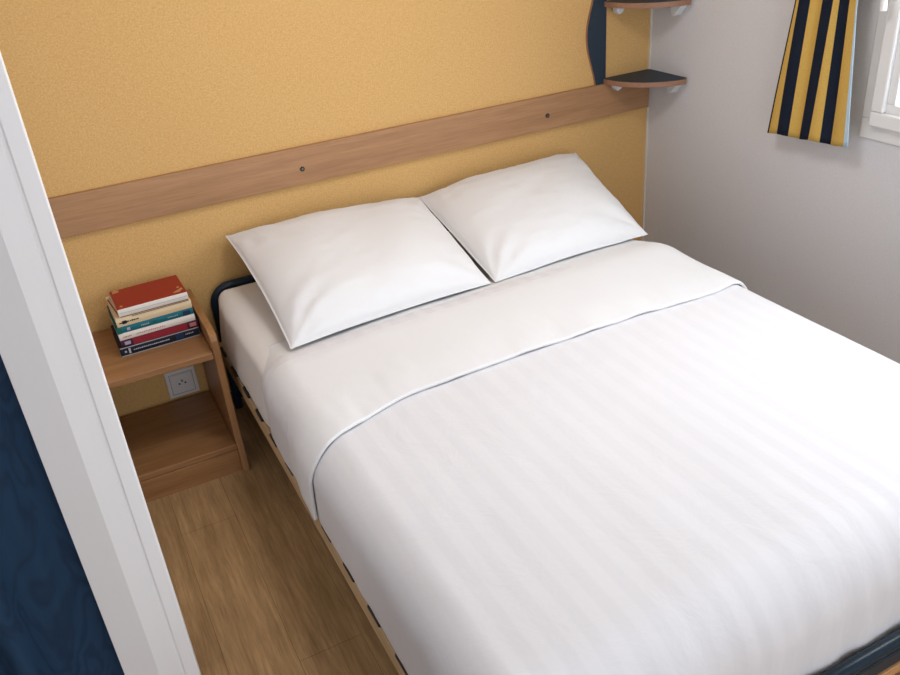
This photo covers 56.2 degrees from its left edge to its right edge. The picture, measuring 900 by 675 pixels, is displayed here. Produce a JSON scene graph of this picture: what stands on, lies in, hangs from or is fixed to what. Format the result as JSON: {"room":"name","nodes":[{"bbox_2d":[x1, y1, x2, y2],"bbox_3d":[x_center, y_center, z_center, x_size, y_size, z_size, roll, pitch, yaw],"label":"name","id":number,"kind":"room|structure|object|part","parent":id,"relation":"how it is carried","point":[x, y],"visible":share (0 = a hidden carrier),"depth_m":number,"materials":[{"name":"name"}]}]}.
{"room":"bedroom","nodes":[
{"label":"bedroom","id":0,"kind":"room"},
{"bbox_2d":[0,355,124,674],"bbox_3d":[-1.165,0.092,1.071,1.047,2.030,0.063,-17,31,-21],"label":"door","id":1,"kind":"structure","parent":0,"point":[52,622],"depth_m":1.49,"materials":[{"name":"wood"}]},
{"bbox_2d":[0,0,649,417],"bbox_3d":[-0.717,-0.740,2.463,3.420,2.100,0.100,-17,31,-21],"label":"wall","id":2,"kind":"structure","parent":0,"point":[107,92],"depth_m":2.55,"materials":[{"name":"yellow paint"}]},
{"bbox_2d":[164,365,199,398],"bbox_3d":[-0.873,0.148,2.750,0.097,0.097,0.020,-17,31,-21],"label":"wall socket","id":3,"kind":"object","parent":2,"relation":"attached to","point":[180,382],"visible":0.99,"depth_m":2.75,"materials":[{"name":"white plastic"}]},
{"bbox_2d":[230,392,245,406],"bbox_3d":[-0.191,0.039,3.089,2.205,0.055,0.012,-17,31,-21],"label":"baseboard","id":4,"kind":"structure","parent":2,"relation":"attached to","point":[243,399],"depth_m":2.87,"materials":[{"name":"brown wood"}]},
{"bbox_2d":[48,84,648,238],"bbox_3d":[-0.244,-0.607,2.725,2.207,0.118,0.019,-17,31,-21],"label":"wall rail","id":5,"kind":"object","parent":2,"relation":"attached to","point":[91,210],"visible":0.84,"depth_m":2.66,"materials":[{"name":"brown wood"}]},
{"bbox_2d":[586,0,690,92],"bbox_3d":[0.631,-1.208,2.793,0.283,0.810,0.219,-17,31,-21],"label":"corner shelf","id":6,"kind":"object","parent":2,"relation":"attached to","point":[596,21],"visible":1,"depth_m":2.93,"materials":[{"name":"blue laminate"}]},
{"bbox_3d":[0.690,-0.907,2.979,0.212,0.018,0.219,-17,31,-21],"label":"shelf","id":7,"kind":"part","parent":6,"relation":"part of","materials":[{"name":"blue laminate"}]},
{"bbox_3d":[0.670,-1.134,2.853,0.212,0.018,0.219,-17,31,-21],"label":"shelf","id":8,"kind":"part","parent":6,"relation":"part of","materials":[{"name":"blue laminate"}]},
{"bbox_2d":[641,8,652,240],"bbox_3d":[0.717,-1.163,2.999,0.007,2.100,0.007,-17,31,-21],"label":"trim","id":9,"kind":"structure","parent":2,"relation":"attached to","point":[651,9],"depth_m":3.21,"materials":[{"name":"beige"}]},
{"bbox_2d":[146,403,899,674],"bbox_3d":[0.316,1.045,1.317,3.420,0.050,4.300,-17,31,-21],"label":"floor","id":10,"kind":"structure","parent":0,"point":[259,590],"depth_m":2.15,"materials":[{"name":"brown wood"}]},
{"bbox_2d":[92,289,249,502],"bbox_3d":[-0.898,0.186,2.515,0.428,0.464,0.374,-17,31,-21],"label":"nightstand","id":11,"kind":"object","parent":10,"relation":"on","point":[176,446],"visible":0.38,"depth_m":2.50,"materials":[{"name":"laminate"}]},
{"bbox_2d":[92,327,213,388],"bbox_3d":[-0.918,0.038,2.451,0.387,0.022,0.338,-17,31,-21],"label":"shelf","id":12,"kind":"object","parent":11,"relation":"attached to","point":[118,370],"depth_m":2.38,"materials":[{"name":"laminate"}]},
{"bbox_2d":[111,325,199,356],"bbox_3d":[-0.876,-0.021,2.501,0.224,0.027,0.173,-18,32,-22],"label":"book","id":13,"kind":"object","parent":11,"relation":"on","point":[192,332],"visible":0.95,"depth_m":2.43,"materials":[{"name":"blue paper"}]},
{"bbox_2d":[116,317,198,347],"bbox_3d":[-0.873,-0.045,2.491,0.218,0.022,0.171,-18,32,-22],"label":"book","id":14,"kind":"object","parent":13,"relation":"on","point":[191,324],"visible":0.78,"depth_m":2.42,"materials":[{"name":"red paper"}]},
{"bbox_2d":[111,314,195,340],"bbox_3d":[-0.876,-0.062,2.478,0.214,0.020,0.168,-18,32,-23],"label":"book","id":15,"kind":"object","parent":14,"relation":"on","point":[191,317],"visible":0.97,"depth_m":2.41,"materials":[{"name":"beige paper"}]},
{"bbox_2d":[107,306,193,334],"bbox_3d":[-0.880,-0.081,2.471,0.215,0.020,0.175,-18,32,-22],"label":"book","id":16,"kind":"object","parent":15,"relation":"on","point":[188,311],"visible":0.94,"depth_m":2.40,"materials":[{"name":"teal paper"}]},
{"bbox_2d":[105,296,191,327],"bbox_3d":[-0.881,-0.103,2.463,0.210,0.026,0.179,-18,32,-23],"label":"book","id":17,"kind":"object","parent":16,"relation":"on","point":[142,316],"visible":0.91,"depth_m":2.39,"materials":[{"name":"beige paper"}]},
{"bbox_2d":[107,275,188,317],"bbox_3d":[-0.879,-0.120,2.442,0.207,0.024,0.146,-18,32,-22],"label":"book","id":18,"kind":"object","parent":17,"relation":"on","point":[135,299],"visible":1,"depth_m":2.42,"materials":[{"name":"red paper"}]},
{"bbox_2d":[119,391,236,481],"bbox_3d":[-0.891,0.309,2.593,0.387,0.019,0.356,-17,31,-21],"label":"shelf","id":19,"kind":"object","parent":11,"relation":"attached to","point":[168,440],"depth_m":2.57,"materials":[{"name":"laminate"}]},
{"bbox_3d":[-0.717,0.129,2.589,0.020,0.464,0.374,-17,31,-21],"label":"panel","id":20,"kind":"part","parent":11,"relation":"part of","materials":[{"name":"laminate"}]},
{"bbox_2d":[210,225,899,674],"bbox_3d":[0.263,0.244,2.229,1.329,0.466,1.918,-17,31,-21],"label":"frame","id":21,"kind":"object","parent":10,"relation":"on","point":[882,657],"visible":0.16,"depth_m":1.73,"materials":[{"name":"blue"}]},
{"bbox_3d":[-0.317,0.409,1.985,0.022,0.053,1.840,-17,31,-21],"label":"rail","id":22,"kind":"part","parent":21,"relation":"part of","materials":[{"name":"brown wood"}]},
{"bbox_2d":[218,231,488,426],"bbox_3d":[0.241,0.114,2.163,1.310,0.182,1.825,-17,31,-21],"label":"mattress","id":23,"kind":"object","parent":21,"relation":"on","point":[248,324],"visible":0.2,"depth_m":2.40,"materials":[{"name":"white fabric"}]},
{"bbox_2d":[262,239,899,674],"bbox_3d":[0.357,0.206,1.960,1.346,0.283,1.380,-17,31,-21],"label":"duvet","id":24,"kind":"object","parent":23,"relation":"on","point":[628,457],"visible":0.91,"depth_m":1.64,"materials":[{"name":"white fabric"}]},
{"bbox_2d":[226,197,490,348],"bbox_3d":[-0.260,-0.247,2.489,0.658,0.156,0.612,-17,31,-21],"label":"pillow","id":25,"kind":"object","parent":24,"relation":"on","point":[320,274],"visible":1,"depth_m":2.37,"materials":[{"name":"white fabric"}]},
{"bbox_2d":[419,153,647,281],"bbox_3d":[0.293,-0.432,2.732,0.699,0.160,0.576,-17,31,-21],"label":"pillow","id":26,"kind":"object","parent":24,"relation":"on","point":[518,219],"visible":1,"depth_m":2.61,"materials":[{"name":"white fabric"}]},
{"bbox_3d":[0.688,0.594,1.462,1.322,0.034,0.024,-17,31,-21],"label":"foot rail","id":27,"kind":"part","parent":21,"relation":"part of","materials":[{"name":"blue"}]},
{"bbox_2d":[644,0,899,363],"bbox_3d":[1.724,-0.333,1.357,0.120,2.100,4.200,-17,31,-21],"label":"wall","id":28,"kind":"structure","parent":0,"point":[811,229],"depth_m":2.72,"materials":[{"name":"white paint"}]},
{"bbox_2d":[859,0,899,146],"bbox_3d":[1.399,-0.787,1.624,0.147,1.080,1.247,-17,31,-21],"label":"window","id":29,"kind":"structure","parent":28,"relation":"in","point":[880,121],"depth_m":2.24,"materials":[{"name":"white plastic"}]},
{"bbox_3d":[1.106,-0.893,2.119,0.047,0.133,0.025,-17,31,-21],"label":"handle","id":30,"kind":"part","parent":29,"relation":"part of","materials":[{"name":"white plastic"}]},
{"bbox_3d":[1.310,-1.301,1.345,0.082,0.024,1.740,-17,31,-21],"label":"curtain rod","id":31,"kind":"object","parent":28,"relation":"attached to","visible":0},
{"bbox_2d":[767,0,857,147],"bbox_3d":[1.002,-1.077,2.197,0.020,1.164,0.304,-17,31,-21],"label":"striped curtain","id":32,"kind":"object","parent":31,"relation":"hanging from","point":[812,102],"visible":1,"depth_m":2.37,"materials":[{"name":"yellow fabric"}]},
{"bbox_3d":[-1.004,-0.310,1.737,0.030,2.100,1.141,-17,31,-21],"label":"wall","id":33,"kind":"structure","parent":0,"visible":0},
{"bbox_2d":[0,52,200,674],"bbox_3d":[-0.635,-0.078,1.265,0.129,2.100,0.132,-17,31,-21],"label":"trim","id":34,"kind":"structure","parent":33,"relation":"attached to","point":[49,354],"depth_m":1.32,"materials":[{"name":"white paint"}]}
]}

